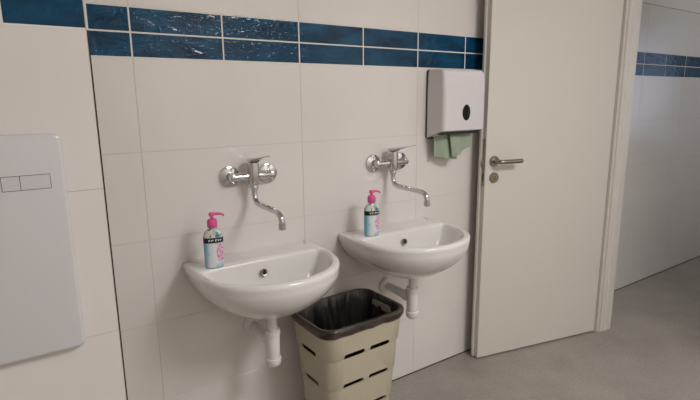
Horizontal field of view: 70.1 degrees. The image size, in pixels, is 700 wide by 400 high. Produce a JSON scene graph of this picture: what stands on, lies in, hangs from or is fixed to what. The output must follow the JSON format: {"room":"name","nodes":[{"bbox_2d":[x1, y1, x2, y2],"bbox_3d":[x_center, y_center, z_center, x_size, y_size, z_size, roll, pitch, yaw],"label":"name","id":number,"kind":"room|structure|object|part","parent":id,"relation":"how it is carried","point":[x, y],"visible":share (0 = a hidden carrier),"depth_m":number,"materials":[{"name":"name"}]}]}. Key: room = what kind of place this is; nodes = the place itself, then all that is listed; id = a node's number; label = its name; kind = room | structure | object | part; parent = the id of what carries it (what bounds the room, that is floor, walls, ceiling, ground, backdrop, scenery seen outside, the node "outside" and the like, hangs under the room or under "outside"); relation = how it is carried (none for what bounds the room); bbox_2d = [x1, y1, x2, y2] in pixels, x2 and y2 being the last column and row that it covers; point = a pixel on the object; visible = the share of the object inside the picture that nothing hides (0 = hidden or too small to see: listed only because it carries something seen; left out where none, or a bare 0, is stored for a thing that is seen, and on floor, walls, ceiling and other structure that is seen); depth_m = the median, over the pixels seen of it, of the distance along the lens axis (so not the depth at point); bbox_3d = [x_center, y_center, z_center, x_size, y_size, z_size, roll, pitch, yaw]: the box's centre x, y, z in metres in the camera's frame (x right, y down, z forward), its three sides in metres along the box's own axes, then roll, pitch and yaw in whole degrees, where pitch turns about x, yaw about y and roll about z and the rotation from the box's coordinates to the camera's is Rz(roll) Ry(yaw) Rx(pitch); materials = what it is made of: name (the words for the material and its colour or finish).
{"room":"public restroom","nodes":[
{"label":"public restroom","id":0,"kind":"room"},
{"bbox_2d":[0,0,125,399],"bbox_3d":[-1.407,-0.100,0.816,1.690,2.620,0.785,-8,14,-33],"label":"wall","id":1,"kind":"structure","parent":0,"point":[46,82],"depth_m":0.95,"materials":[{"name":"white tile"}]},
{"bbox_2d":[0,133,84,365],"bbox_3d":[-0.677,0.104,0.865,0.348,0.421,0.018,-8,14,-33],"label":"panel","id":2,"kind":"object","parent":1,"relation":"attached to","point":[41,310],"visible":1,"depth_m":0.92,"materials":[{"name":"grey plastic"}]},
{"bbox_2d":[83,0,127,399],"bbox_3d":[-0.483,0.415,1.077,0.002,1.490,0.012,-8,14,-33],"label":"trim","id":3,"kind":"structure","parent":1,"relation":"attached to","point":[87,30],"depth_m":0.99,"materials":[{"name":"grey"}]},
{"bbox_2d":[85,0,699,399],"bbox_3d":[1.386,-0.577,3.063,5.509,2.620,0.120,-8,14,-33],"label":"wall","id":4,"kind":"structure","parent":0,"point":[186,91],"depth_m":1.97,"materials":[{"name":"white tile"}]},
{"bbox_2d":[219,156,285,230],"bbox_3d":[-0.300,-0.039,1.756,0.230,0.243,0.279,-8,14,-33],"label":"faucet","id":5,"kind":"object","parent":4,"relation":"attached to","point":[229,176],"visible":1,"depth_m":1.80,"materials":[{"name":"silver metal"}]},
{"bbox_3d":[-0.320,-0.146,1.763,0.040,0.034,0.160,-8,14,-33],"label":"lever","id":6,"kind":"part","parent":5,"relation":"part of","materials":[{"name":"silver metal"}]},
{"bbox_3d":[-0.290,0.023,1.753,0.020,0.084,0.239,-8,14,-33],"label":"spout","id":7,"kind":"part","parent":5,"relation":"part of","materials":[{"name":"silver metal"}]},
{"bbox_2d":[183,240,339,319],"bbox_3d":[-0.269,0.320,1.760,0.513,0.196,0.418,-8,14,-33],"label":"washbasin","id":8,"kind":"object","parent":4,"relation":"attached to","point":[281,280],"visible":0.98,"depth_m":1.70,"materials":[{"name":"white ceramic"}]},
{"bbox_2d":[203,212,223,268],"bbox_3d":[-0.461,0.136,1.701,0.076,0.192,0.041,-5,12,-20],"label":"soap bottle","id":9,"kind":"object","parent":8,"relation":"on","point":[213,244],"visible":1,"depth_m":1.69,"materials":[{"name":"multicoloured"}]},
{"bbox_2d":[243,318,280,367],"bbox_3d":[-0.326,0.498,1.879,0.077,0.200,0.218,-8,14,-33],"label":"trap","id":10,"kind":"object","parent":8,"relation":"attached to","point":[270,336],"visible":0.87,"depth_m":1.80,"materials":[{"name":"white plastic"}]},
{"bbox_2d":[249,320,265,344],"bbox_3d":[-0.338,0.499,1.897,0.050,0.050,0.165,-8,14,-33],"label":"outlet","id":11,"kind":"object","parent":10,"relation":"attached to","point":[255,326],"depth_m":1.90,"materials":[{"name":"white plastic"}]},
{"bbox_2d":[266,355,280,367],"bbox_3d":[-0.280,0.591,1.829,0.057,0.036,0.057,-8,14,-33],"label":"cup","id":12,"kind":"object","parent":10,"relation":"on","point":[272,361],"depth_m":1.80,"materials":[{"name":"white plastic"}]},
{"bbox_2d":[365,145,429,206],"bbox_3d":[0.240,-0.114,2.114,0.230,0.243,0.279,-8,14,-33],"label":"faucet","id":13,"kind":"object","parent":4,"relation":"attached to","point":[396,160],"visible":1,"depth_m":2.16,"materials":[{"name":"silver metal"}]},
{"bbox_3d":[0.220,-0.221,2.122,0.040,0.034,0.160,-8,14,-33],"label":"lever","id":14,"kind":"part","parent":13,"relation":"part of","materials":[{"name":"silver metal"}]},
{"bbox_3d":[0.251,-0.052,2.112,0.020,0.084,0.239,-8,14,-33],"label":"spout","id":15,"kind":"part","parent":13,"relation":"part of","materials":[{"name":"silver metal"}]},
{"bbox_2d":[338,217,469,278],"bbox_3d":[0.275,0.239,2.121,0.513,0.196,0.418,-8,14,-33],"label":"washbasin","id":16,"kind":"object","parent":4,"relation":"attached to","point":[423,247],"visible":0.99,"depth_m":2.03,"materials":[{"name":"white ceramic"}]},
{"bbox_2d":[364,190,380,235],"bbox_3d":[0.094,0.053,2.071,0.076,0.192,0.040,-6,12,-24],"label":"soap bottle","id":17,"kind":"object","parent":16,"relation":"on","point":[371,210],"visible":1,"depth_m":2.06,"materials":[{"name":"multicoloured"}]},
{"bbox_2d":[379,277,418,318],"bbox_3d":[0.227,0.413,2.244,0.077,0.192,0.218,-8,14,-33],"label":"trap","id":18,"kind":"object","parent":16,"relation":"attached to","point":[410,294],"visible":0.96,"depth_m":2.17,"materials":[{"name":"white plastic"}]},
{"bbox_2d":[385,282,406,300],"bbox_3d":[0.215,0.411,2.262,0.050,0.050,0.165,-8,14,-33],"label":"outlet","id":19,"kind":"object","parent":18,"relation":"attached to","point":[389,286],"depth_m":2.25,"materials":[{"name":"white plastic"}]},
{"bbox_2d":[406,309,418,318],"bbox_3d":[0.273,0.502,2.194,0.057,0.036,0.057,-8,14,-33],"label":"cup","id":20,"kind":"object","parent":18,"relation":"on","point":[410,313],"depth_m":2.17,"materials":[{"name":"white plastic"}]},
{"bbox_2d":[392,349,470,380],"bbox_3d":[0.235,0.886,2.473,2.607,0.004,0.003,-8,14,-33],"label":"baseboard","id":21,"kind":"structure","parent":4,"relation":"attached to","point":[468,349],"depth_m":2.59,"materials":[{"name":"grey"}]},
{"bbox_2d":[425,69,483,138],"bbox_3d":[0.495,-0.446,2.324,0.270,0.314,0.121,-8,14,-33],"label":"dispenser","id":22,"kind":"object","parent":4,"relation":"attached to","point":[454,97],"visible":0.96,"depth_m":2.26,"materials":[{"name":"grey plastic"}]},
{"bbox_2d":[434,134,456,158],"bbox_3d":[0.445,-0.247,2.337,0.131,0.120,0.025,-7,13,-29],"label":"paper towel","id":23,"kind":"object","parent":22,"relation":"hanging from","point":[442,146],"visible":0.77,"depth_m":2.33,"materials":[{"name":"green paper"}]},
{"bbox_2d":[450,133,470,156],"bbox_3d":[0.530,-0.259,2.360,0.137,0.105,0.032,-8,14,-33],"label":"paper towel","id":24,"kind":"object","parent":22,"relation":"hanging from","point":[459,142],"visible":0.98,"depth_m":2.35,"materials":[{"name":"green paper"}]},
{"bbox_2d":[614,256,698,290],"bbox_3d":[2.555,0.555,4.012,2.800,0.004,0.003,-8,14,-33],"label":"baseboard","id":25,"kind":"structure","parent":4,"relation":"attached to","point":[698,256],"depth_m":3.89,"materials":[{"name":"grey"}]},
{"bbox_2d":[389,256,699,399],"bbox_3d":[1.655,1.122,1.483,7.400,0.100,3.520,-8,14,-33],"label":"floor","id":26,"kind":"structure","parent":0,"point":[650,348],"depth_m":2.61,"materials":[{"name":"stone"}]},
{"bbox_2d":[294,299,399,399],"bbox_3d":[-0.008,0.702,2.041,0.384,0.540,0.280,-9,14,-35],"label":"waste bin","id":27,"kind":"object","parent":26,"relation":"on","point":[329,368],"visible":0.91,"depth_m":1.91,"materials":[{"name":"beige plastic"}]},
{"bbox_2d":[291,288,403,399],"bbox_3d":[-0.008,0.683,2.037,0.401,0.520,0.297,-9,14,-35],"label":"bag","id":28,"kind":"object","parent":27,"relation":"in","point":[334,317],"visible":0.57,"depth_m":2.07,"materials":[{"name":"black plastic"}]},
{"bbox_3d":[2.263,-0.298,1.618,0.090,2.620,3.300,-8,14,-33],"label":"wall","id":29,"kind":"structure","parent":0,"visible":0},
{"bbox_2d":[471,0,623,357],"bbox_3d":[1.052,-0.163,2.605,0.852,1.977,0.115,-5,12,-21],"label":"door","id":30,"kind":"structure","parent":29,"relation":"in","point":[550,67],"depth_m":2.59,"materials":[{"name":"beige paint"}]},
{"bbox_3d":[0.659,-0.183,2.461,0.002,0.235,0.017,-5,12,-21],"label":"lock plate","id":31,"kind":"part","parent":30,"relation":"part of","materials":[{"name":"silver metal"}]},
{"bbox_3d":[0.779,-0.191,2.455,0.141,0.022,0.054,-5,12,-21],"label":"handle","id":32,"kind":"part","parent":30,"relation":"part of","materials":[{"name":"silver metal"}]},
{"bbox_2d":[593,0,641,331],"bbox_3d":[1.737,-0.177,2.430,0.115,2.075,1.026,-8,14,-33],"label":"door frame","id":33,"kind":"structure","parent":29,"relation":"attached to","point":[631,18],"depth_m":2.77,"materials":[{"name":"beige paint"}]}
]}

